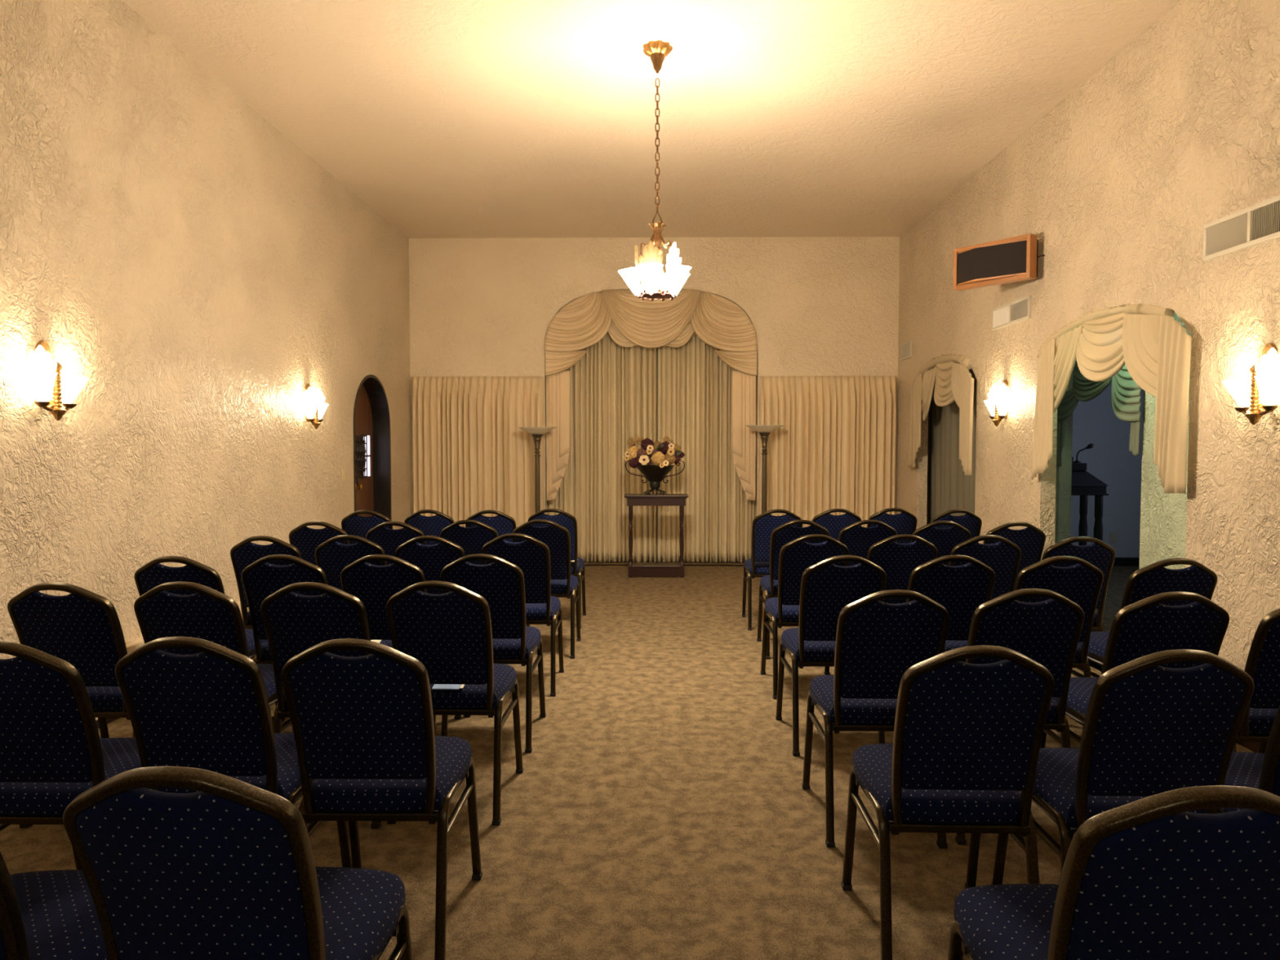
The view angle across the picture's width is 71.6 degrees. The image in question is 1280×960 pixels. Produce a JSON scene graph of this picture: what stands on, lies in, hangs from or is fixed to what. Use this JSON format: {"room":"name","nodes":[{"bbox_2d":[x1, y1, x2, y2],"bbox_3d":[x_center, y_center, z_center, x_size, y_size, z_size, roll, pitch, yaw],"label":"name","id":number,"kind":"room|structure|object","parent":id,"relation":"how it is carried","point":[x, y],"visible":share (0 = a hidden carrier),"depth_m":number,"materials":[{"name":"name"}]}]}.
{"room":"funeral home chapel","nodes":[
{"label":"funeral home chapel","id":0,"kind":"room"},
{"bbox_2d":[0,0,411,658],"bbox_3d":[-2.943,-0.610,3.437,0.260,3.830,14.020,0,2,1],"label":"wall","id":1,"kind":"structure","parent":0,"point":[193,264],"depth_m":5.17,"materials":[{"name":"paint"}]},
{"bbox_2d":[23,340,88,420],"bbox_3d":[-2.739,-0.465,4.158,0.131,0.375,0.376,0,2,1],"label":"wall sconce","id":2,"kind":"object","parent":1,"relation":"attached to","point":[42,374],"visible":1,"depth_m":4.14,"materials":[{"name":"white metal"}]},
{"bbox_2d":[95,600,248,728],"bbox_3d":[-2.740,1.040,5.495,0.080,0.360,4.200,0,2,1],"label":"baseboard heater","id":3,"kind":"object","parent":1,"relation":"attached to","point":[131,646],"visible":0.03,"depth_m":4.80,"materials":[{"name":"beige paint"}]},
{"bbox_2d":[302,383,328,429],"bbox_3d":[-2.686,-0.607,7.336,0.131,0.375,0.376,0,2,1],"label":"wall sconce","id":4,"kind":"object","parent":1,"relation":"attached to","point":[313,404],"visible":1,"depth_m":7.25,"materials":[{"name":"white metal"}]},
{"bbox_2d":[342,466,345,480],"bbox_3d":[-2.726,-0.055,8.187,0.019,0.125,0.080,0,2,1],"label":"light switch","id":5,"kind":"object","parent":1,"relation":"attached to","point":[343,468],"visible":1,"depth_m":8.17,"materials":[{"name":"beige plastic"}]},
{"bbox_2d":[353,374,391,521],"bbox_3d":[-2.838,-0.001,9.066,0.245,2.140,1.180,0,2,1],"label":"door","id":6,"kind":"structure","parent":1,"relation":"in","point":[371,416],"depth_m":9.48,"materials":[{"name":"black wood"}]},
{"bbox_2d":[355,435,366,485],"bbox_3d":[-2.860,-0.199,9.020,0.090,0.514,0.317,0,2,1],"label":"window grille","id":7,"kind":"object","parent":6,"relation":"attached to","point":[360,448],"depth_m":9.03,"materials":[{"name":"black metal"}]},
{"bbox_2d":[0,561,1254,959],"bbox_3d":[1.925,1.347,3.679,10.270,0.100,14.500,0,2,1],"label":"floor","id":8,"kind":"structure","parent":0,"point":[659,807],"depth_m":3.33,"materials":[{"name":"carpet"}]},
{"bbox_2d":[0,851,108,959],"bbox_3d":[-1.236,0.906,1.703,0.430,0.947,0.682,0,2,1],"label":"banquet chair","id":9,"kind":"object","parent":8,"relation":"on","point":[50,914],"visible":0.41,"depth_m":1.73,"materials":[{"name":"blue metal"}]},
{"bbox_2d":[0,640,141,869],"bbox_3d":[-1.645,0.868,2.594,0.430,0.947,0.682,0,2,0],"label":"banquet chair","id":10,"kind":"object","parent":8,"relation":"on","point":[52,751],"visible":0.62,"depth_m":2.37,"materials":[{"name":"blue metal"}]},
{"bbox_2d":[7,582,134,828],"bbox_3d":[-2.118,0.828,3.542,0.430,0.947,0.682,0,2,0],"label":"banquet chair","id":11,"kind":"object","parent":8,"relation":"on","point":[82,628],"visible":0.57,"depth_m":3.28,"materials":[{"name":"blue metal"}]},
{"bbox_2d":[133,581,277,722],"bbox_3d":[-1.663,0.828,3.557,0.430,0.947,0.682,0,2,1],"label":"banquet chair","id":12,"kind":"object","parent":8,"relation":"on","point":[208,614],"visible":0.49,"depth_m":3.27,"materials":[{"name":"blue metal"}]},
{"bbox_2d":[134,555,284,721],"bbox_3d":[-2.078,0.797,4.287,0.430,0.947,0.682,0,2,1],"label":"banquet chair","id":13,"kind":"object","parent":8,"relation":"on","point":[153,574],"visible":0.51,"depth_m":3.97,"materials":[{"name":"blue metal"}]},
{"bbox_2d":[115,636,351,867],"bbox_3d":[-1.190,0.866,2.641,0.430,0.947,0.682,0,2,1],"label":"banquet chair","id":14,"kind":"object","parent":8,"relation":"on","point":[209,709],"visible":0.7,"depth_m":2.39,"materials":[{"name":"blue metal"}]},
{"bbox_2d":[62,765,413,959],"bbox_3d":[-0.727,0.905,1.717,0.430,0.947,0.682,0,2,2],"label":"banquet chair","id":15,"kind":"object","parent":8,"relation":"on","point":[226,869],"visible":1,"depth_m":1.47,"materials":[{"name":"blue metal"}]},
{"bbox_2d":[230,535,302,628],"bbox_3d":[-2.044,0.761,5.148,0.430,0.947,0.682,0,2,2],"label":"banquet chair","id":16,"kind":"object","parent":8,"relation":"on","point":[245,553],"visible":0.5,"depth_m":4.84,"materials":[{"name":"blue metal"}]},
{"bbox_2d":[241,554,328,664],"bbox_3d":[-1.619,0.795,4.335,0.430,0.947,0.682,0,2,1],"label":"banquet chair","id":17,"kind":"object","parent":8,"relation":"on","point":[261,579],"visible":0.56,"depth_m":4.03,"materials":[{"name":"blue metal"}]},
{"bbox_2d":[288,520,349,565],"bbox_3d":[-2.079,0.723,6.042,0.430,0.947,0.682,0,2,1],"label":"banquet chair","id":18,"kind":"object","parent":8,"relation":"on","point":[306,540],"visible":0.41,"depth_m":5.73,"materials":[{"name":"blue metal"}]},
{"bbox_2d":[260,582,381,828],"bbox_3d":[-1.191,0.828,3.542,0.430,0.947,0.682,0,2,1],"label":"banquet chair","id":19,"kind":"object","parent":8,"relation":"on","point":[294,623],"visible":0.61,"depth_m":3.26,"materials":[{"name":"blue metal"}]},
{"bbox_2d":[315,534,386,591],"bbox_3d":[-1.598,0.759,5.184,0.430,0.947,0.682,0,2,0],"label":"banquet chair","id":20,"kind":"object","parent":8,"relation":"on","point":[331,556],"visible":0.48,"depth_m":4.87,"materials":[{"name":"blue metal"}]},
{"bbox_2d":[341,510,392,544],"bbox_3d":[-2.062,0.683,6.990,0.430,0.947,0.682,0,2,0],"label":"banquet chair","id":21,"kind":"object","parent":8,"relation":"on","point":[353,524],"visible":0.31,"depth_m":6.67,"materials":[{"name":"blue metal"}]},
{"bbox_2d":[281,638,482,959],"bbox_3d":[-0.746,0.867,2.617,0.430,0.947,0.682,0,2,1],"label":"banquet chair","id":22,"kind":"object","parent":8,"relation":"on","point":[363,726],"visible":0.98,"depth_m":2.40,"materials":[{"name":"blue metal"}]},
{"bbox_2d":[365,521,426,564],"bbox_3d":[-1.568,0.724,6.017,0.430,0.947,0.682,0,2,2],"label":"banquet chair","id":23,"kind":"object","parent":8,"relation":"on","point":[389,540],"visible":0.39,"depth_m":5.70,"materials":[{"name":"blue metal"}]},
{"bbox_2d":[340,554,461,735],"bbox_3d":[-1.167,0.795,4.335,0.430,0.947,0.682,0,2,1],"label":"banquet chair","id":24,"kind":"object","parent":8,"relation":"on","point":[374,585],"visible":0.48,"depth_m":4.04,"materials":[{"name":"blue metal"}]},
{"bbox_2d":[370,640,381,643],"bbox_3d":[-1.279,0.760,4.254,0.085,0.025,0.129,0,2,-4],"label":"paper sheet","id":25,"kind":"object","parent":24,"relation":"on","point":[375,641],"visible":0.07,"depth_m":4.22,"materials":[{"name":"white paper"}]},
{"bbox_2d":[404,509,454,545],"bbox_3d":[-1.595,0.682,7.024,0.430,0.947,0.682,0,2,0],"label":"banquet chair","id":26,"kind":"object","parent":8,"relation":"on","point":[434,525],"visible":0.36,"depth_m":6.71,"materials":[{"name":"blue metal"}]},
{"bbox_2d":[395,535,465,594],"bbox_3d":[-1.146,0.761,5.149,0.430,0.947,0.682,0,2,1],"label":"banquet chair","id":27,"kind":"object","parent":8,"relation":"on","point":[432,559],"visible":0.33,"depth_m":4.84,"materials":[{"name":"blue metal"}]},
{"bbox_2d":[386,580,523,825],"bbox_3d":[-0.740,0.827,3.573,0.430,0.947,0.682,0,2,2],"label":"banquet chair","id":28,"kind":"object","parent":8,"relation":"on","point":[450,633],"visible":0.77,"depth_m":3.34,"materials":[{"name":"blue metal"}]},
{"bbox_2d":[431,684,464,689],"bbox_3d":[-0.741,0.792,3.489,0.117,0.025,0.141,0,2,2],"label":"leaflet","id":29,"kind":"object","parent":28,"relation":"on","point":[436,686],"visible":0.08,"depth_m":3.43,"materials":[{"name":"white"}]},
{"bbox_2d":[440,520,497,564],"bbox_3d":[-1.124,0.719,6.142,0.430,0.947,0.682,0,2,0],"label":"banquet chair","id":30,"kind":"object","parent":8,"relation":"on","point":[472,540],"visible":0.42,"depth_m":5.83,"materials":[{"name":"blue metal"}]},
{"bbox_2d":[465,510,516,542],"bbox_3d":[-1.125,0.683,6.990,0.430,0.947,0.682,0,2,1],"label":"banquet chair","id":31,"kind":"object","parent":8,"relation":"on","point":[503,523],"visible":0.32,"depth_m":6.67,"materials":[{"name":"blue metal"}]},
{"bbox_2d":[440,553,546,752],"bbox_3d":[-0.719,0.794,4.359,0.430,0.947,0.682,0,2,1],"label":"banquet chair","id":32,"kind":"object","parent":8,"relation":"on","point":[501,583],"visible":0.7,"depth_m":4.13,"materials":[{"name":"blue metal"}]},
{"bbox_2d":[481,533,564,696],"bbox_3d":[-0.697,0.756,5.274,0.430,0.947,0.682,0,2,0],"label":"banquet chair","id":33,"kind":"object","parent":8,"relation":"on","point":[531,555],"visible":0.71,"depth_m":5.04,"materials":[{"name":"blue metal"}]},
{"bbox_2d":[518,426,555,513],"bbox_3d":[-1.159,0.216,10.059,0.428,1.623,0.428,0,2,1],"label":"floor lamp","id":34,"kind":"object","parent":8,"relation":"on","point":[536,433],"visible":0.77,"depth_m":10.01,"materials":[{"name":"gold metal"}]},
{"bbox_2d":[512,519,581,658],"bbox_3d":[-0.652,0.718,6.167,0.430,0.947,0.682,0,2,1],"label":"banquet chair","id":35,"kind":"object","parent":8,"relation":"on","point":[556,536],"visible":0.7,"depth_m":5.94,"materials":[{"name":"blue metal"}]},
{"bbox_2d":[526,508,586,628],"bbox_3d":[-0.672,0.678,7.127,0.430,0.947,0.682,0,2,1],"label":"banquet chair","id":36,"kind":"object","parent":8,"relation":"on","point":[563,518],"visible":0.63,"depth_m":6.87,"materials":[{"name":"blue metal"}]},
{"bbox_2d":[546,331,656,562],"bbox_3d":[-0.482,-0.429,10.666,1.363,2.838,0.113,0,2,1],"label":"curtain","id":37,"kind":"object","parent":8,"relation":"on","point":[613,386],"visible":0.71,"depth_m":10.68,"materials":[{"name":"beige fabric"}]},
{"bbox_2d":[623,493,688,577],"bbox_3d":[0.177,0.601,9.692,0.691,0.885,0.360,0,2,1],"label":"console table","id":38,"kind":"object","parent":8,"relation":"on","point":[635,569],"visible":1,"depth_m":9.55,"materials":[{"name":"brown wood"}]},
{"bbox_2d":[625,460,684,495],"bbox_3d":[0.163,-0.029,9.646,0.510,0.376,0.420,2,3,40],"label":"urn","id":39,"kind":"object","parent":38,"relation":"on","point":[655,474],"visible":0.9,"depth_m":9.57,"materials":[{"name":"black metal"}]},
{"bbox_2d":[623,435,684,468],"bbox_3d":[0.153,-0.300,9.527,0.664,0.355,0.280,0,2,1],"label":"flower arrangement","id":40,"kind":"object","parent":39,"relation":"in","point":[638,456],"visible":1,"depth_m":9.51,"materials":[{"name":"multicoloured plant"}]},
{"bbox_2d":[637,465,674,487],"bbox_3d":[0.163,-0.042,9.645,0.420,0.233,0.420,0,2,1],"label":"bowl","id":41,"kind":"object","parent":39,"relation":"on","point":[655,474],"depth_m":9.55,"materials":[{"name":"black metal"}]},
{"bbox_2d":[628,562,684,567],"bbox_3d":[0.177,0.928,9.706,0.591,0.016,0.300,0,2,1],"label":"shelf","id":42,"kind":"object","parent":38,"relation":"attached to","point":[630,564],"depth_m":9.62,"materials":[{"name":"brown wood"}]},
{"bbox_2d":[657,331,756,562],"bbox_3d":[0.818,-0.428,10.645,1.228,2.838,0.113,0,2,1],"label":"curtain","id":43,"kind":"object","parent":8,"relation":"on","point":[695,384],"visible":0.66,"depth_m":10.66,"materials":[{"name":"beige fabric"}]},
{"bbox_2d":[746,425,783,513],"bbox_3d":[1.401,0.207,10.016,0.428,1.645,0.428,0,2,1],"label":"floor lamp","id":44,"kind":"object","parent":8,"relation":"on","point":[764,431],"visible":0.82,"depth_m":9.97,"materials":[{"name":"gold metal"}]},
{"bbox_2d":[742,509,802,630],"bbox_3d":[1.056,0.681,7.058,0.430,0.947,0.682,0,2,2],"label":"banquet chair","id":45,"kind":"object","parent":8,"relation":"on","point":[762,526],"visible":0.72,"depth_m":6.84,"materials":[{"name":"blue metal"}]},
{"bbox_2d":[756,520,829,659],"bbox_3d":[1.062,0.719,6.142,0.430,0.947,0.682,0,2,1],"label":"banquet chair","id":46,"kind":"object","parent":8,"relation":"on","point":[785,533],"visible":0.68,"depth_m":5.88,"materials":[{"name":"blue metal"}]},
{"bbox_2d":[760,533,848,699],"bbox_3d":[0.970,0.758,5.220,0.430,0.947,0.682,0,2,0],"label":"banquet chair","id":47,"kind":"object","parent":8,"relation":"on","point":[797,555],"visible":0.66,"depth_m":4.99,"materials":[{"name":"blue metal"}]},
{"bbox_2d":[775,555,886,755],"bbox_3d":[0.926,0.796,4.310,0.430,0.947,0.682,0,2,0],"label":"banquet chair","id":48,"kind":"object","parent":8,"relation":"on","point":[827,588],"visible":0.71,"depth_m":4.08,"materials":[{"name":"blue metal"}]},
{"bbox_2d":[812,508,861,540],"bbox_3d":[1.523,0.678,7.127,0.430,0.947,0.682,0,2,2],"label":"banquet chair","id":49,"kind":"object","parent":8,"relation":"on","point":[834,524],"visible":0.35,"depth_m":6.81,"materials":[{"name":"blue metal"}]},
{"bbox_2d":[838,520,897,566],"bbox_3d":[1.504,0.719,6.142,0.430,0.947,0.682,0,2,0],"label":"banquet chair","id":50,"kind":"object","parent":8,"relation":"on","point":[858,540],"visible":0.38,"depth_m":5.83,"materials":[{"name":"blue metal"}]},
{"bbox_2d":[801,589,949,848],"bbox_3d":[0.890,0.835,3.380,0.430,0.947,0.682,0,2,1],"label":"banquet chair","id":51,"kind":"object","parent":8,"relation":"on","point":[877,641],"visible":0.78,"depth_m":3.15,"materials":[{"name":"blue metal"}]},
{"bbox_2d":[866,507,916,543],"bbox_3d":[1.966,0.675,7.197,0.430,0.947,0.682,0,2,0],"label":"banquet chair","id":52,"kind":"object","parent":8,"relation":"on","point":[904,522],"visible":0.34,"depth_m":6.88,"materials":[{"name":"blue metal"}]},
{"bbox_2d":[866,533,937,604],"bbox_3d":[1.464,0.758,5.220,0.430,0.947,0.682,0,2,1],"label":"banquet chair","id":53,"kind":"object","parent":8,"relation":"on","point":[898,561],"visible":0.37,"depth_m":4.92,"materials":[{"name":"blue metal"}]},
{"bbox_2d":[910,520,971,565],"bbox_3d":[1.963,0.722,6.066,0.430,0.947,0.682,0,2,0],"label":"banquet chair","id":54,"kind":"object","parent":8,"relation":"on","point":[944,540],"visible":0.3,"depth_m":5.75,"materials":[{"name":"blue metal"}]},
{"bbox_2d":[840,644,1054,959],"bbox_3d":[0.863,0.871,2.542,0.430,0.947,0.682,0,2,2],"label":"banquet chair","id":55,"kind":"object","parent":8,"relation":"on","point":[967,738],"visible":0.98,"depth_m":2.33,"materials":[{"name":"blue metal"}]},
{"bbox_2d":[906,555,995,662],"bbox_3d":[1.423,0.796,4.322,0.430,0.947,0.682,0,2,1],"label":"banquet chair","id":56,"kind":"object","parent":8,"relation":"on","point":[961,589],"visible":0.48,"depth_m":4.04,"materials":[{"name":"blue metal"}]},
{"bbox_2d":[930,509,982,542],"bbox_3d":[2.418,0.681,7.057,0.430,0.947,0.682,0,2,1],"label":"banquet chair","id":57,"kind":"object","parent":8,"relation":"on","point":[970,521],"visible":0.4,"depth_m":6.74,"materials":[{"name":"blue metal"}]},
{"bbox_2d":[948,534,1021,599],"bbox_3d":[1.911,0.759,5.184,0.430,0.947,0.682,0,2,1],"label":"banquet chair","id":58,"kind":"object","parent":8,"relation":"on","point":[1002,557],"visible":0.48,"depth_m":4.88,"materials":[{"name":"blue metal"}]},
{"bbox_2d":[983,521,1045,580],"bbox_3d":[2.416,0.725,5.992,0.430,0.947,0.682,0,2,1],"label":"banquet chair","id":59,"kind":"object","parent":8,"relation":"on","point":[1030,540],"visible":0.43,"depth_m":5.68,"materials":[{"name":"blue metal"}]},
{"bbox_2d":[955,588,1084,844],"bbox_3d":[1.367,0.834,3.401,0.430,0.947,0.682,0,2,1],"label":"banquet chair","id":60,"kind":"object","parent":8,"relation":"on","point":[1047,632],"visible":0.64,"depth_m":3.12,"materials":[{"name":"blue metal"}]},
{"bbox_2d":[1013,555,1103,677],"bbox_3d":[1.892,0.797,4.287,0.430,0.947,0.682,0,2,0],"label":"banquet chair","id":61,"kind":"object","parent":8,"relation":"on","point":[1081,583],"visible":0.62,"depth_m":3.99,"materials":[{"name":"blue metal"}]},
{"bbox_2d":[1041,536,1115,671],"bbox_3d":[2.393,0.762,5.114,0.430,0.947,0.682,0,2,1],"label":"banquet chair","id":62,"kind":"object","parent":8,"relation":"on","point":[1099,553],"visible":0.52,"depth_m":4.80,"materials":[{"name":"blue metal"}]},
{"bbox_2d":[1071,462,1108,545],"bbox_3d":[4.032,0.460,8.662,0.840,1.254,0.450,0,2,1],"label":"lectern","id":63,"kind":"object","parent":8,"relation":"on","point":[1084,484],"visible":0.17,"depth_m":8.46,"materials":[{"name":"black paint"}]},
{"bbox_2d":[1073,443,1093,462],"bbox_3d":[4.308,-0.260,8.627,0.192,0.188,0.068,0,2,1],"label":"gooseneck microphone","id":64,"kind":"object","parent":63,"relation":"on","point":[1090,446],"visible":0.99,"depth_m":8.62,"materials":[{"name":"black paint"}]},
{"bbox_2d":[947,785,1279,959],"bbox_3d":[0.864,0.908,1.640,0.430,0.947,0.682,0,2,2],"label":"banquet chair","id":65,"kind":"object","parent":8,"relation":"on","point":[1151,877],"visible":1,"depth_m":1.38,"materials":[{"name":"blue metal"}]},
{"bbox_2d":[991,648,1253,884],"bbox_3d":[1.334,0.872,2.499,0.430,0.947,0.682,0,2,1],"label":"banquet chair","id":66,"kind":"object","parent":8,"relation":"on","point":[1150,728],"visible":0.77,"depth_m":2.26,"materials":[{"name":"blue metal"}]},
{"bbox_2d":[1040,591,1229,747],"bbox_3d":[1.832,0.837,3.338,0.430,0.947,0.682,0,2,1],"label":"banquet chair","id":67,"kind":"object","parent":8,"relation":"on","point":[1146,626],"visible":0.45,"depth_m":3.05,"materials":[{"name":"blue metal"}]},
{"bbox_2d":[1076,557,1217,677],"bbox_3d":[2.359,0.800,4.217,0.430,0.947,0.682,0,2,0],"label":"banquet chair","id":68,"kind":"object","parent":8,"relation":"on","point":[1153,579],"visible":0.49,"depth_m":3.92,"materials":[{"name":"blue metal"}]},
{"bbox_2d":[1219,705,1279,813],"bbox_3d":[1.789,0.874,2.464,0.430,0.947,0.682,0,2,1],"label":"banquet chair","id":69,"kind":"object","parent":8,"relation":"on","point":[1260,771],"visible":0.18,"depth_m":2.41,"materials":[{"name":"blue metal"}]},
{"bbox_2d":[1232,608,1279,753],"bbox_3d":[2.280,0.840,3.259,0.430,0.947,0.682,0,2,2],"label":"banquet chair","id":70,"kind":"object","parent":8,"relation":"on","point":[1263,661],"visible":0.43,"depth_m":3.05,"materials":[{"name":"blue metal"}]},
{"bbox_2d":[122,0,1180,238],"bbox_3d":[0.036,-2.571,3.305,6.000,0.100,14.320,0,2,1],"label":"ceiling","id":71,"kind":"structure","parent":0,"point":[447,118],"depth_m":6.10,"materials":[{"name":"paint"}]},
{"bbox_2d":[618,40,690,301],"bbox_3d":[0.100,-1.857,5.393,0.457,1.503,0.439,-1,3,-17],"label":"chandelier","id":72,"kind":"object","parent":71,"relation":"hanging from","point":[654,286],"visible":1,"depth_m":5.31,"materials":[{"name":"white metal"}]},
{"bbox_2d":[638,269,675,301],"bbox_3d":[0.105,-1.187,5.404,0.232,0.164,0.233,0,2,1],"label":"bulb","id":73,"kind":"object","parent":72,"relation":"on","point":[664,288],"depth_m":5.31,"materials":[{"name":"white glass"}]},
{"bbox_2d":[408,236,899,565],"bbox_3d":[0.153,-0.904,10.440,5.700,3.830,0.100,0,2,1],"label":"wall","id":74,"kind":"structure","parent":0,"point":[817,306],"depth_m":10.34,"materials":[{"name":"paint"}]},
{"bbox_2d":[411,376,543,527],"bbox_3d":[-1.903,-0.113,10.381,1.544,2.193,0.095,0,2,1],"label":"curtain","id":75,"kind":"object","parent":74,"relation":"hanging from","point":[471,455],"visible":0.66,"depth_m":10.37,"materials":[{"name":"beige fabric"}]},
{"bbox_2d":[546,370,569,500],"bbox_3d":[-0.965,-0.515,10.443,0.291,1.523,0.048,0,2,1],"label":"jabot","id":76,"kind":"object","parent":74,"relation":"attached to","point":[557,385],"visible":0.98,"depth_m":10.43,"materials":[{"name":"beige fabric"}]},
{"bbox_2d":[544,288,757,375],"bbox_3d":[0.127,-1.715,10.310,2.485,1.008,0.121,0,2,1],"label":"swag valance","id":77,"kind":"object","parent":74,"relation":"attached to","point":[629,321],"visible":0.98,"depth_m":10.30,"materials":[{"name":"beige fabric"}]},
{"bbox_2d":[732,370,755,500],"bbox_3d":[1.218,-0.514,10.407,0.290,1.518,0.048,0,2,1],"label":"jabot","id":78,"kind":"object","parent":74,"relation":"attached to","point":[744,385],"visible":0.99,"depth_m":10.39,"materials":[{"name":"beige fabric"}]},
{"bbox_2d":[758,375,896,527],"bbox_3d":[2.183,-0.110,10.313,1.589,2.193,0.097,0,2,1],"label":"curtain","id":79,"kind":"object","parent":74,"relation":"hanging from","point":[834,447],"visible":0.66,"depth_m":10.31,"materials":[{"name":"beige fabric"}]},
{"bbox_2d":[656,347,657,561],"bbox_3d":[0.137,-0.705,10.819,2.893,3.400,0.060,0,2,1],"label":"wall","id":80,"kind":"structure","parent":0,"point":[656,348],"depth_m":10.79,"materials":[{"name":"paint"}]},
{"bbox_2d":[896,0,1279,671],"bbox_3d":[2.941,-0.606,3.339,0.110,3.830,14.020,0,2,1],"label":"wall","id":81,"kind":"structure","parent":0,"point":[1118,184],"depth_m":5.04,"materials":[{"name":"paint"}]},
{"bbox_2d":[901,339,911,359],"bbox_3d":[2.987,-1.454,9.954,0.018,0.190,0.370,0,2,1],"label":"air vent","id":82,"kind":"object","parent":81,"relation":"in","point":[906,347],"visible":1,"depth_m":9.93,"materials":[{"name":"beige metal"}]},
{"bbox_2d":[907,353,973,475],"bbox_3d":[2.971,-0.658,8.751,0.153,1.163,2.000,0,2,1],"label":"curtain","id":83,"kind":"object","parent":81,"relation":"attached to","point":[954,381],"visible":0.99,"depth_m":8.52,"materials":[{"name":"beige fabric"}]},
{"bbox_2d":[983,379,1012,426],"bbox_3d":[2.886,-0.620,7.155,0.131,0.375,0.376,0,2,1],"label":"wall sconce","id":84,"kind":"object","parent":81,"relation":"attached to","point":[998,402],"visible":1,"depth_m":7.07,"materials":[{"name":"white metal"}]},
{"bbox_2d":[953,233,1044,290],"bbox_3d":[2.750,-1.635,6.725,0.375,0.315,0.695,-2,3,-35],"label":"wall speaker","id":85,"kind":"object","parent":81,"relation":"attached to","point":[1014,259],"visible":1,"depth_m":6.61,"materials":[{"name":"brown wood"}]},
{"bbox_2d":[957,238,1026,285],"bbox_3d":[2.640,-1.633,6.681,0.342,0.257,0.471,0,2,1],"label":"grille","id":86,"kind":"object","parent":85,"relation":"attached to","point":[1002,261],"depth_m":6.62,"materials":[{"name":"black fabric"}]},
{"bbox_2d":[991,294,1031,330],"bbox_3d":[2.938,-1.319,7.042,0.018,0.175,0.729,0,2,1],"label":"air vent","id":87,"kind":"object","parent":81,"relation":"in","point":[1019,310],"visible":1,"depth_m":7.00,"materials":[{"name":"beige metal"}]},
{"bbox_2d":[1031,302,1191,493],"bbox_3d":[2.913,-0.525,5.592,0.134,1.134,1.957,0,2,1],"label":"curtain","id":88,"kind":"object","parent":81,"relation":"attached to","point":[1154,348],"visible":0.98,"depth_m":5.17,"materials":[{"name":"beige fabric"}]},
{"bbox_2d":[1202,195,1279,261],"bbox_3d":[2.892,-1.200,4.206,0.018,0.185,0.700,0,2,1],"label":"air vent","id":89,"kind":"object","parent":81,"relation":"in","point":[1260,223],"visible":1,"depth_m":4.25,"materials":[{"name":"beige metal"}]},
{"bbox_2d":[1240,742,1259,752],"bbox_3d":[2.857,1.313,2.210,0.018,0.090,5.000,0,2,1],"label":"baseboard","id":90,"kind":"structure","parent":81,"relation":"attached to","point":[1253,746],"depth_m":4.17,"materials":[{"name":"brown wood"}]},
{"bbox_2d":[1222,342,1279,424],"bbox_3d":[2.835,-0.441,4.081,0.131,0.375,0.376,0,2,1],"label":"wall sconce","id":91,"kind":"object","parent":81,"relation":"attached to","point":[1263,379],"visible":1,"depth_m":4.07,"materials":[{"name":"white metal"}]},
{"bbox_2d":[1070,382,1143,557],"bbox_3d":[5.173,-0.300,10.463,3.200,2.620,0.100,0,2,1],"label":"wall","id":92,"kind":"structure","parent":0,"point":[1110,460],"depth_m":10.41,"materials":[{"name":"paint"}]},
{"bbox_2d":[1109,532,1117,542],"bbox_3d":[5.569,0.675,10.441,0.085,0.130,0.012,0,2,1],"label":"power outlet","id":93,"kind":"object","parent":92,"relation":"attached to","point":[1113,535],"visible":1,"depth_m":10.44,"materials":[{"name":"beige plastic"}]},
{"bbox_2d":[1112,557,1139,565],"bbox_3d":[5.173,0.962,10.458,3.200,0.100,0.016,0,2,1],"label":"baseboard","id":94,"kind":"structure","parent":92,"relation":"attached to","point":[1117,561],"depth_m":10.44,"materials":[{"name":"black wood"}]},
{"bbox_2d":[1054,310,1191,631],"bbox_3d":[3.464,-0.150,6.894,0.100,2.620,7.100,0,2,1],"label":"wall","id":95,"kind":"structure","parent":0,"point":[1163,516],"depth_m":5.92,"materials":[{"name":"paint"}]},
{"bbox_2d":[1056,360,1141,466],"bbox_3d":[3.359,-0.497,6.644,0.066,0.841,1.361,0,2,1],"label":"curtain","id":96,"kind":"object","parent":95,"relation":"attached to","point":[1126,393],"visible":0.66,"depth_m":6.26,"materials":[{"name":"green fabric"}]},
{"bbox_3d":[3.184,-1.374,8.648,0.300,0.060,2.400,0,2,1],"label":"ceiling","id":97,"kind":"structure","parent":0,"visible":0},
{"bbox_2d":[926,362,977,524],"bbox_3d":[3.168,-0.141,8.951,0.063,2.370,2.442,0,2,1],"label":"doorway","id":98,"kind":"object","parent":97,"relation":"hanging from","point":[948,488],"visible":0.23,"depth_m":9.17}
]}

